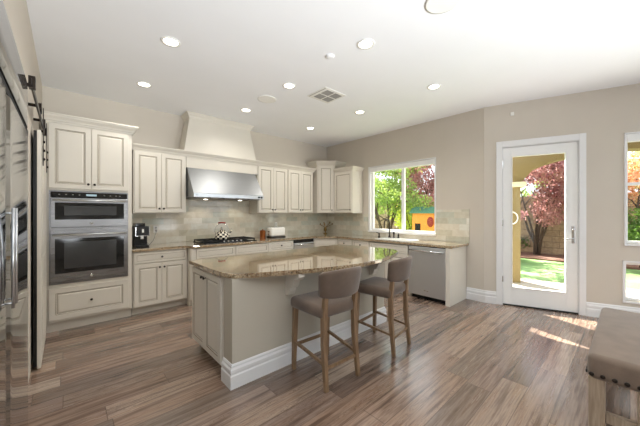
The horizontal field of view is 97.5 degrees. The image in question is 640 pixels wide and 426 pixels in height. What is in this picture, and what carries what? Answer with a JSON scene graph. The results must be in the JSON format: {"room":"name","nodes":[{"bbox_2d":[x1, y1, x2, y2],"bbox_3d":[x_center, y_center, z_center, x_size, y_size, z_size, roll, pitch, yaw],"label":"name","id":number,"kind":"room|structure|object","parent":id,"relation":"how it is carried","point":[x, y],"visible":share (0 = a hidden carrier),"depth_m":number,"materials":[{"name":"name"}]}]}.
{"room":"kitchen","nodes":[
{"label":"kitchen","id":0,"kind":"room"},
{"bbox_2d":[3,0,41,381],"bbox_3d":[-2.594,-0.128,1.874,0.870,3.055,4.000,0,0,-42],"label":"wall","id":1,"kind":"structure","parent":0,"point":[16,10],"depth_m":2.38,"materials":[{"name":"paint"}]},
{"bbox_2d":[27,75,48,368],"bbox_3d":[-2.526,0.181,2.515,0.089,2.398,1.720,0,0,-42],"label":"barn door","id":2,"kind":"structure","parent":1,"relation":"in","point":[40,152],"depth_m":2.49,"materials":[{"name":"beige paint"}]},
{"bbox_2d":[42,86,326,243],"bbox_3d":[-1.773,-0.128,5.416,5.400,3.055,0.150,0,0,-42],"label":"wall","id":3,"kind":"structure","parent":0,"point":[156,128],"depth_m":4.49,"materials":[{"name":"paint"}]},
{"bbox_2d":[132,150,185,212],"bbox_3d":[-2.515,-0.458,4.376,0.715,0.925,0.386,0,0,-42],"label":"upper cabinet","id":4,"kind":"object","parent":3,"relation":"attached to","point":[158,179],"visible":1,"depth_m":4.23,"materials":[{"name":"beige paint"}]},
{"bbox_2d":[179,111,255,159],"bbox_3d":[-1.810,-1.326,5.051,1.285,0.652,0.341,0,0,-42],"label":"hood chimney","id":5,"kind":"object","parent":3,"relation":"attached to","point":[202,133],"visible":0.94,"depth_m":4.87,"materials":[{"name":"beige paint"}]},
{"bbox_2d":[186,157,256,174],"bbox_3d":[-1.790,-0.829,5.070,1.282,0.183,0.336,0,0,-42],"label":"board","id":6,"kind":"object","parent":3,"relation":"attached to","point":[191,162],"visible":0.64,"depth_m":4.89,"materials":[{"name":"beige paint"}]},
{"bbox_2d":[132,143,315,172],"bbox_3d":[-1.514,-0.952,5.277,3.518,0.088,0.399,0,0,-42],"label":"crown molding","id":7,"kind":"structure","parent":3,"relation":"attached to","point":[135,146],"depth_m":4.77,"materials":[{"name":"beige paint"}]},
{"bbox_2d":[186,167,263,200],"bbox_3d":[-1.684,-0.480,4.925,1.222,0.509,0.667,0,0,-42],"label":"range hood","id":8,"kind":"object","parent":3,"relation":"attached to","point":[202,184],"visible":1,"depth_m":4.72,"materials":[{"name":"metal"}]},
{"bbox_2d":[132,199,326,243],"bbox_3d":[-1.393,-0.004,5.650,4.198,0.991,0.012,0,0,-42],"label":"tile backsplash","id":9,"kind":"structure","parent":3,"relation":"attached to","point":[200,219],"depth_m":5.18,"materials":[{"name":"tile"}]},
{"bbox_2d":[153,226,157,232],"bbox_3d":[-2.638,0.260,4.509,0.070,0.114,0.008,0,0,-42],"label":"wall outlet","id":10,"kind":"object","parent":9,"relation":"attached to","point":[155,228],"visible":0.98,"depth_m":4.50,"materials":[{"name":"white plastic"}]},
{"bbox_2d":[249,166,286,212],"bbox_3d":[-1.036,-0.458,5.715,0.695,0.925,0.386,0,0,-42],"label":"upper cabinet","id":11,"kind":"object","parent":3,"relation":"attached to","point":[272,182],"visible":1,"depth_m":5.56,"materials":[{"name":"beige paint"}]},
{"bbox_2d":[287,169,312,212],"bbox_3d":[-0.516,-0.458,6.185,0.695,0.925,0.386,0,0,-42],"label":"upper cabinet","id":12,"kind":"object","parent":3,"relation":"attached to","point":[299,183],"visible":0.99,"depth_m":6.04,"materials":[{"name":"beige paint"}]},
{"bbox_2d":[306,161,345,212],"bbox_3d":[0.144,-0.588,6.590,0.673,1.186,0.673,0,0,-42],"label":"upper cabinet","id":13,"kind":"object","parent":3,"relation":"attached to","point":[324,175],"visible":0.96,"depth_m":6.39,"materials":[{"name":"beige paint"}]},
{"bbox_2d":[26,0,639,146],"bbox_3d":[0.054,-1.715,1.635,10.674,0.120,8.208,0,0,-42],"label":"ceiling","id":14,"kind":"structure","parent":0,"point":[231,54],"depth_m":2.95,"materials":[{"name":"paint"}]},
{"bbox_2d":[136,81,151,87],"bbox_3d":[-2.260,-1.651,3.606,0.176,0.007,0.176,0,0,-42],"label":"recessed light","id":15,"kind":"object","parent":14,"relation":"in","point":[140,83],"visible":1,"depth_m":3.60,"materials":[{"name":"beige"}]},
{"bbox_2d":[160,36,180,47],"bbox_3d":[-1.440,-1.651,2.709,0.176,0.007,0.176,0,0,-42],"label":"recessed light","id":16,"kind":"object","parent":14,"relation":"in","point":[169,41],"visible":1,"depth_m":2.70,"materials":[{"name":"white glass"}]},
{"bbox_2d":[240,108,251,111],"bbox_3d":[-1.188,-1.651,4.509,0.176,0.007,0.176,0,0,-42],"label":"recessed light","id":17,"kind":"object","parent":14,"relation":"in","point":[242,109],"visible":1,"depth_m":4.51,"materials":[{"name":"beige"}]},
{"bbox_2d":[257,95,275,102],"bbox_3d":[-0.770,-1.651,4.077,0.270,0.007,0.270,0,0,-42],"label":"ceiling speaker","id":18,"kind":"object","parent":14,"relation":"attached to","point":[264,98],"visible":1,"depth_m":4.07,"materials":[{"name":"white plastic"}]},
{"bbox_2d":[282,83,295,88],"bbox_3d":[-0.401,-1.651,3.643,0.176,0.007,0.176,0,0,-42],"label":"recessed light","id":19,"kind":"object","parent":14,"relation":"in","point":[285,85],"visible":1,"depth_m":3.63,"materials":[{"name":"beige"}]},
{"bbox_2d":[308,87,345,102],"bbox_3d":[0.094,-1.649,3.949,0.400,0.012,0.380,0,0,-42],"label":"ceiling vent","id":20,"kind":"object","parent":14,"relation":"in","point":[327,95],"visible":1,"depth_m":3.92,"materials":[{"name":"white metal"}]},
{"bbox_2d":[326,54,333,58],"bbox_3d":[0.107,-1.645,2.956,0.090,0.020,0.090,0,0,-42],"label":"sprinkler cover","id":21,"kind":"object","parent":14,"relation":"attached to","point":[328,56],"visible":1,"depth_m":2.93,"materials":[{"name":"paint"}]},
{"bbox_2d":[355,110,364,113],"bbox_3d":[0.655,-1.651,4.599,0.176,0.007,0.176,0,0,-42],"label":"recessed light","id":22,"kind":"object","parent":14,"relation":"in","point":[358,111],"visible":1,"depth_m":4.60,"materials":[{"name":"beige"}]},
{"bbox_2d":[357,39,374,49],"bbox_3d":[0.448,-1.651,2.746,0.176,0.007,0.176,0,0,-42],"label":"recessed light","id":23,"kind":"object","parent":14,"relation":"in","point":[364,44],"visible":1,"depth_m":2.74,"materials":[{"name":"beige"}]},
{"bbox_2d":[427,84,440,89],"bbox_3d":[1.492,-1.651,3.671,0.176,0.007,0.176,0,0,-42],"label":"recessed light","id":24,"kind":"object","parent":14,"relation":"in","point":[432,86],"visible":1,"depth_m":3.66,"materials":[{"name":"beige"}]},
{"bbox_2d":[425,0,460,13],"bbox_3d":[0.962,-1.651,2.193,0.270,0.007,0.270,0,0,-42],"label":"ceiling speaker","id":25,"kind":"object","parent":14,"relation":"attached to","point":[431,6],"visible":1,"depth_m":2.23,"materials":[{"name":"white plastic"}]},
{"bbox_2d":[28,293,637,425],"bbox_3d":[0.054,1.460,1.635,10.674,0.120,8.208,0,0,-42],"label":"floor","id":26,"kind":"structure","parent":0,"point":[468,362],"depth_m":2.39,"materials":[{"name":"brown wood"}]},
{"bbox_2d":[0,0,27,425],"bbox_3d":[-1.638,0.320,1.056,0.725,2.160,1.195,0,0,-42],"label":"refrigerator","id":27,"kind":"object","parent":26,"relation":"on","point":[13,82],"visible":1,"depth_m":1.14,"materials":[{"name":"metal"}]},
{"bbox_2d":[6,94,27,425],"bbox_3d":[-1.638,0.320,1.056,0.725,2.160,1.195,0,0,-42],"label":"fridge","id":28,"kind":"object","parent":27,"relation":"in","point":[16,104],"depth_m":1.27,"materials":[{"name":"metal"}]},
{"bbox_2d":[42,110,138,332],"bbox_3d":[-3.014,0.122,3.718,0.931,2.556,0.695,0,0,-42],"label":"tall cabinet","id":29,"kind":"object","parent":26,"relation":"on","point":[85,154],"visible":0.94,"depth_m":3.45,"materials":[{"name":"beige paint"}]},
{"bbox_2d":[49,190,127,285],"bbox_3d":[-2.984,0.288,3.645,0.760,1.100,0.591,0,0,-42],"label":"double wall oven","id":30,"kind":"object","parent":29,"relation":"in","point":[88,231],"visible":1,"depth_m":3.44,"materials":[{"name":"metal"}]},
{"bbox_2d":[131,248,186,314],"bbox_3d":[-2.465,0.967,4.240,0.700,0.867,0.657,0,0,-42],"label":"base cabinet","id":31,"kind":"object","parent":26,"relation":"on","point":[159,278],"visible":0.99,"depth_m":4.00,"materials":[{"name":"beige paint"}]},
{"bbox_2d":[186,242,270,305],"bbox_3d":[-1.638,0.967,4.897,1.400,0.867,0.792,0,0,-42],"label":"base cabinet","id":32,"kind":"object","parent":26,"relation":"on","point":[223,251],"visible":0.17,"depth_m":4.42,"materials":[{"name":"beige paint"}]},
{"bbox_2d":[271,240,292,251],"bbox_3d":[-0.946,0.967,5.614,0.580,0.867,0.657,0,0,-42],"label":"base cabinet","id":33,"kind":"object","parent":26,"relation":"on","point":[287,244],"visible":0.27,"depth_m":5.40,"materials":[{"name":"beige paint"}]},
{"bbox_2d":[192,261,386,390],"bbox_3d":[-0.187,0.967,3.193,2.140,0.867,1.115,0,0,-42],"label":"kitchen island","id":34,"kind":"object","parent":26,"relation":"on","point":[245,324],"visible":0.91,"depth_m":2.50,"materials":[{"name":"beige paint"}]},
{"bbox_2d":[189,244,397,278],"bbox_3d":[-0.045,0.512,3.220,2.365,0.040,1.305,0,0,-42],"label":"island countertop","id":35,"kind":"structure","parent":34,"relation":"on","point":[340,256],"depth_m":2.91,"materials":[{"name":"stone"}]},
{"bbox_2d":[293,238,313,248],"bbox_3d":[-0.499,0.967,5.961,0.540,0.867,0.632,0,0,-42],"label":"dishwasher","id":36,"kind":"object","parent":26,"relation":"on","point":[300,243],"visible":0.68,"depth_m":5.75,"materials":[{"name":"silver metal"}]},
{"bbox_2d":[313,238,337,246],"bbox_3d":[0.141,0.967,6.381,0.958,0.867,0.979,0,0,-42],"label":"base cabinet","id":37,"kind":"object","parent":26,"relation":"on","point":[318,242],"visible":0.12,"depth_m":5.95,"materials":[{"name":"beige paint"}]},
{"bbox_2d":[132,233,468,251],"bbox_3d":[-0.261,0.512,4.406,4.206,0.040,3.353,0,0,-42],"label":"countertop","id":38,"kind":"structure","parent":37,"relation":"on","point":[428,243],"depth_m":4.68,"materials":[{"name":"stone"}]},
{"bbox_2d":[132,223,156,247],"bbox_3d":[-2.637,0.319,4.186,0.270,0.345,0.610,0,0,-19],"label":"coffee machine","id":39,"kind":"object","parent":38,"relation":"on","point":[140,232],"visible":1,"depth_m":4.00,"materials":[{"name":"black plastic"}]},
{"bbox_2d":[134,244,148,247],"bbox_3d":[-2.547,0.474,4.006,0.160,0.035,0.158,0,0,-42],"label":"drip tray","id":40,"kind":"object","parent":39,"relation":"on","point":[135,245],"depth_m":3.96,"materials":[{"name":"black plastic"}]},
{"bbox_2d":[193,236,256,243],"bbox_3d":[-1.640,0.468,4.882,0.920,0.048,0.520,0,0,-42],"label":"gas cooktop","id":41,"kind":"object","parent":38,"relation":"in","point":[241,238],"visible":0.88,"depth_m":4.75,"materials":[{"name":"black metal"}]},
{"bbox_2d":[214,222,231,239],"bbox_3d":[-1.664,0.297,4.776,0.243,0.291,0.243,0,0,23],"label":"kettle","id":42,"kind":"object","parent":41,"relation":"on","point":[221,234],"visible":1,"depth_m":4.72,"materials":[{"name":"multicoloured metal"}]},
{"bbox_2d":[260,229,265,237],"bbox_3d":[-1.149,0.406,5.636,0.114,0.170,0.114,0,0,-42],"label":"canister","id":43,"kind":"object","parent":38,"relation":"on","point":[262,232],"visible":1,"depth_m":5.59,"materials":[{"name":"brown wood"}]},
{"bbox_2d":[267,227,285,237],"bbox_3d":[-0.903,0.391,5.738,0.362,0.202,0.184,0,0,-42],"label":"toaster","id":44,"kind":"object","parent":38,"relation":"on","point":[272,232],"visible":0.98,"depth_m":5.65,"materials":[{"name":"white plastic"}]},
{"bbox_2d":[320,222,332,233],"bbox_3d":[0.138,0.347,6.642,0.338,0.288,0.112,0,0,-29],"label":"brass ornament","id":45,"kind":"object","parent":38,"relation":"on","point":[325,228],"visible":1,"depth_m":6.61,"materials":[{"name":"gold metal"}]},
{"bbox_2d":[376,219,398,237],"bbox_3d":[1.309,0.302,5.562,0.220,0.380,0.522,0,0,-42],"label":"faucet","id":46,"kind":"object","parent":38,"relation":"on","point":[389,236],"visible":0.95,"depth_m":5.56,"materials":[{"name":"brown metal"}]},
{"bbox_2d":[375,237,416,251],"bbox_3d":[1.420,0.582,5.197,0.384,0.196,0.704,0,0,-42],"label":"sink","id":47,"kind":"object","parent":38,"relation":"in","point":[385,238],"visible":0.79,"depth_m":5.23,"materials":[{"name":"white ceramic"}]},
{"bbox_2d":[291,266,360,392],"bbox_3d":[0.069,0.923,2.454,0.463,0.957,0.533,0,0,-39],"label":"bar stool","id":48,"kind":"object","parent":26,"relation":"on","point":[336,288],"visible":1,"depth_m":2.31,"materials":[{"name":"beige fabric"}]},
{"bbox_2d":[338,238,352,244],"bbox_3d":[0.720,0.967,5.973,0.647,0.867,0.420,0,0,-42],"label":"base cabinet","id":49,"kind":"object","parent":26,"relation":"on","point":[340,241],"visible":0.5,"depth_m":5.76,"materials":[{"name":"beige paint"}]},
{"bbox_2d":[353,240,371,246],"bbox_3d":[1.006,0.967,5.658,0.647,0.867,0.420,0,0,-42],"label":"base cabinet","id":50,"kind":"object","parent":26,"relation":"on","point":[355,242],"visible":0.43,"depth_m":5.44,"materials":[{"name":"beige paint"}]},
{"bbox_2d":[357,256,411,357],"bbox_3d":[0.695,0.923,2.994,0.533,0.957,0.463,0,0,41],"label":"bar stool","id":51,"kind":"object","parent":26,"relation":"on","point":[396,282],"visible":0.89,"depth_m":2.85,"materials":[{"name":"beige fabric"}]},
{"bbox_2d":[370,242,411,294],"bbox_3d":[1.423,0.974,5.197,0.647,0.852,0.815,0,0,-42],"label":"base cabinet","id":52,"kind":"object","parent":26,"relation":"on","point":[402,250],"visible":0.06,"depth_m":4.91,"materials":[{"name":"beige paint"}]},
{"bbox_2d":[408,245,444,303],"bbox_3d":[1.881,0.967,4.637,0.647,0.866,0.612,0,0,-42],"label":"dishwasher","id":53,"kind":"object","parent":26,"relation":"on","point":[427,274],"visible":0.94,"depth_m":4.44,"materials":[{"name":"metal"}]},
{"bbox_2d":[445,246,465,306],"bbox_3d":[2.144,0.967,4.412,0.631,0.867,0.064,0,0,-42],"label":"end panel","id":54,"kind":"object","parent":26,"relation":"on","point":[455,259],"visible":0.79,"depth_m":4.31,"materials":[{"name":"beige paint"}]},
{"bbox_2d":[585,307,639,425],"bbox_3d":[2.242,1.135,2.076,1.329,0.531,0.308,0,0,-42],"label":"bench","id":55,"kind":"object","parent":26,"relation":"on","point":[613,357],"visible":1,"depth_m":1.73,"materials":[{"name":"beige fabric"}]},
{"bbox_2d":[327,108,483,289],"bbox_3d":[1.435,-0.128,5.784,0.150,3.055,3.610,0,0,-42],"label":"wall","id":56,"kind":"structure","parent":0,"point":[456,142],"depth_m":4.81,"materials":[{"name":"paint"}]},
{"bbox_2d":[333,166,363,212],"bbox_3d":[0.636,-0.495,6.261,0.386,1.001,0.600,0,0,-42],"label":"upper cabinet","id":57,"kind":"object","parent":56,"relation":"attached to","point":[348,180],"visible":1,"depth_m":6.12,"materials":[{"name":"beige paint"}]},
{"bbox_2d":[327,209,468,242],"bbox_3d":[1.300,0.215,5.811,0.012,0.551,3.361,0,0,-42],"label":"tile backsplash","id":58,"kind":"structure","parent":56,"relation":"attached to","point":[452,225],"depth_m":4.96,"materials":[{"name":"tile"}]},
{"bbox_2d":[368,157,435,235],"bbox_3d":[1.588,-0.290,5.562,0.140,1.400,1.495,0,0,-42],"label":"window","id":59,"kind":"structure","parent":56,"relation":"in","point":[422,162],"depth_m":5.54,"materials":[{"name":"white plastic"}]},
{"bbox_2d":[466,287,495,303],"bbox_3d":[2.544,1.305,4.441,0.422,0.190,0.056,0,0,41],"label":"baseboard","id":60,"kind":"structure","parent":56,"relation":"attached to","point":[485,296],"depth_m":4.42,"materials":[{"name":"white paint"}]},
{"bbox_2d":[484,83,639,307],"bbox_3d":[4.593,-0.128,3.389,4.520,3.055,0.151,0,0,29],"label":"wall","id":61,"kind":"structure","parent":0,"point":[604,115],"depth_m":3.79,"materials":[{"name":"paint"}]},
{"bbox_2d":[496,133,585,315],"bbox_3d":[3.194,0.155,4.115,1.039,2.490,0.214,0,0,29],"label":"door","id":62,"kind":"structure","parent":61,"relation":"in","point":[573,300],"depth_m":4.02,"materials":[{"name":"white paint"}]},
{"bbox_2d":[586,302,639,317],"bbox_3d":[5.066,1.305,3.032,3.287,0.190,0.024,0,0,29],"label":"baseboard","id":63,"kind":"structure","parent":61,"relation":"attached to","point":[592,309],"depth_m":3.75,"materials":[{"name":"white paint"}]},
{"bbox_2d":[622,261,639,304],"bbox_3d":[4.397,0.892,3.467,0.980,0.545,0.140,0,0,29],"label":"window","id":64,"kind":"structure","parent":61,"relation":"in","point":[624,297],"depth_m":3.64,"materials":[{"name":"white plastic"}]},
{"bbox_2d":[624,131,639,245],"bbox_3d":[4.403,-0.307,3.464,0.965,1.465,0.140,0,0,29],"label":"window","id":65,"kind":"structure","parent":61,"relation":"in","point":[630,136],"depth_m":3.63,"materials":[{"name":"white plastic"}]},
{"label":"outside","id":66,"kind":"structure","parent":0,"visible":0},
{"bbox_2d":[521,158,630,196],"bbox_3d":[12.129,-0.704,14.159,3.820,4.343,4.032,0,0,8],"label":"tree","id":67,"kind":"object","parent":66,"point":[524,191],"visible":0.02,"depth_m":14.34,"materials":[{"name":"green plant"}]},
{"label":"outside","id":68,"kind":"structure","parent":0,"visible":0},
{"bbox_2d":[375,194,636,254],"bbox_3d":[7.254,0.430,10.613,0.200,2.060,22.000,0,0,-42],"label":"wall","id":69,"kind":"structure","parent":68,"point":[553,242],"depth_m":9.81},
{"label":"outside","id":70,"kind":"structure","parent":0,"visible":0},
{"bbox_2d":[375,165,431,200],"bbox_3d":[4.015,-1.122,15.100,5.098,5.178,4.819,0,0,-42],"label":"tree","id":71,"kind":"object","parent":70,"point":[429,165],"visible":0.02,"depth_m":16.00,"materials":[{"name":"green plant"}]},
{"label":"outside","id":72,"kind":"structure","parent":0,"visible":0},
{"bbox_2d":[521,236,530,247],"bbox_3d":[7.456,1.096,10.421,0.753,0.754,1.038,0,0,-42],"label":"shrub","id":73,"kind":"object","parent":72,"point":[524,242],"visible":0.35,"depth_m":10.17,"materials":[{"name":"green plant"}]},
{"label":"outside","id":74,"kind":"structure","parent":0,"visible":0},
{"bbox_2d":[521,258,639,289],"bbox_3d":[3.139,1.510,6.888,9.900,0.100,22.000,0,0,-42],"label":"lawn","id":75,"kind":"structure","parent":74,"point":[552,271],"depth_m":6.88,"materials":[{"name":"green plant"}]},
{"bbox_2d":[386,203,420,229],"bbox_3d":[3.775,0.497,10.985,2.400,1.949,1.368,0,0,2],"label":"shrub","id":76,"kind":"object","parent":75,"relation":"on","point":[399,217],"visible":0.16,"depth_m":10.82,"materials":[{"name":"green plant"}]},
{"bbox_2d":[375,165,433,228],"bbox_3d":[2.262,-0.444,9.882,2.999,3.821,2.648,0,0,13],"label":"tree","id":77,"kind":"object","parent":75,"relation":"on","point":[387,194],"visible":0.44,"depth_m":9.42,"materials":[{"name":"green plant"}]},
{"bbox_2d":[385,164,433,213],"bbox_3d":[4.288,-0.529,10.857,2.892,3.994,3.683,0,0,-17],"label":"tree","id":78,"kind":"object","parent":75,"relation":"on","point":[428,188],"visible":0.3,"depth_m":10.62,"materials":[{"name":"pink plant"}]},
{"bbox_2d":[409,207,433,230],"bbox_3d":[3.402,0.634,8.600,1.054,1.652,0.818,0,0,38],"label":"playhouse","id":79,"kind":"object","parent":75,"relation":"on","point":[423,220],"visible":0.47,"depth_m":8.44,"materials":[{"name":"yellow paint"}]},
{"bbox_2d":[513,278,639,297],"bbox_3d":[5.485,1.440,4.250,6.343,0.039,2.368,0,0,30],"label":"patio slab","id":80,"kind":"object","parent":75,"relation":"on","point":[528,283],"visible":0.15,"depth_m":5.50,"materials":[{"name":"concrete"}]},
{"bbox_2d":[513,142,639,282],"bbox_3d":[5.154,-0.090,4.449,3.880,3.020,2.228,0,0,29],"label":"patio cover","id":81,"kind":"object","parent":80,"relation":"on","point":[522,166],"visible":0.3,"depth_m":5.69,"materials":[{"name":"beige paint"}]},
{"bbox_2d":[521,252,639,269],"bbox_3d":[6.624,1.440,10.042,1.500,0.040,22.000,0,0,-42],"label":"mulch bed","id":82,"kind":"object","parent":75,"relation":"on","point":[526,255],"depth_m":8.95,"materials":[{"name":"brown soil"}]},
{"bbox_2d":[521,160,564,254],"bbox_3d":[7.560,-0.424,9.504,3.244,3.783,3.434,0,0,-25],"label":"tree","id":83,"kind":"object","parent":82,"relation":"on","point":[553,173],"visible":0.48,"depth_m":8.96,"materials":[{"name":"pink plant"}]},
{"bbox_2d":[628,151,639,267],"bbox_3d":[8.153,-0.168,7.383,2.562,3.272,2.016,0,0,-42],"label":"tree","id":84,"kind":"object","parent":82,"relation":"on","point":[634,166],"visible":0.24,"depth_m":7.05,"materials":[{"name":"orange plant"}]},
{"bbox_2d":[628,206,639,240],"bbox_3d":[7.762,0.631,6.559,1.385,1.695,2.017,0,0,13],"label":"shrub","id":85,"kind":"object","parent":75,"relation":"on","point":[634,228],"visible":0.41,"depth_m":6.59,"materials":[{"name":"green plant"}]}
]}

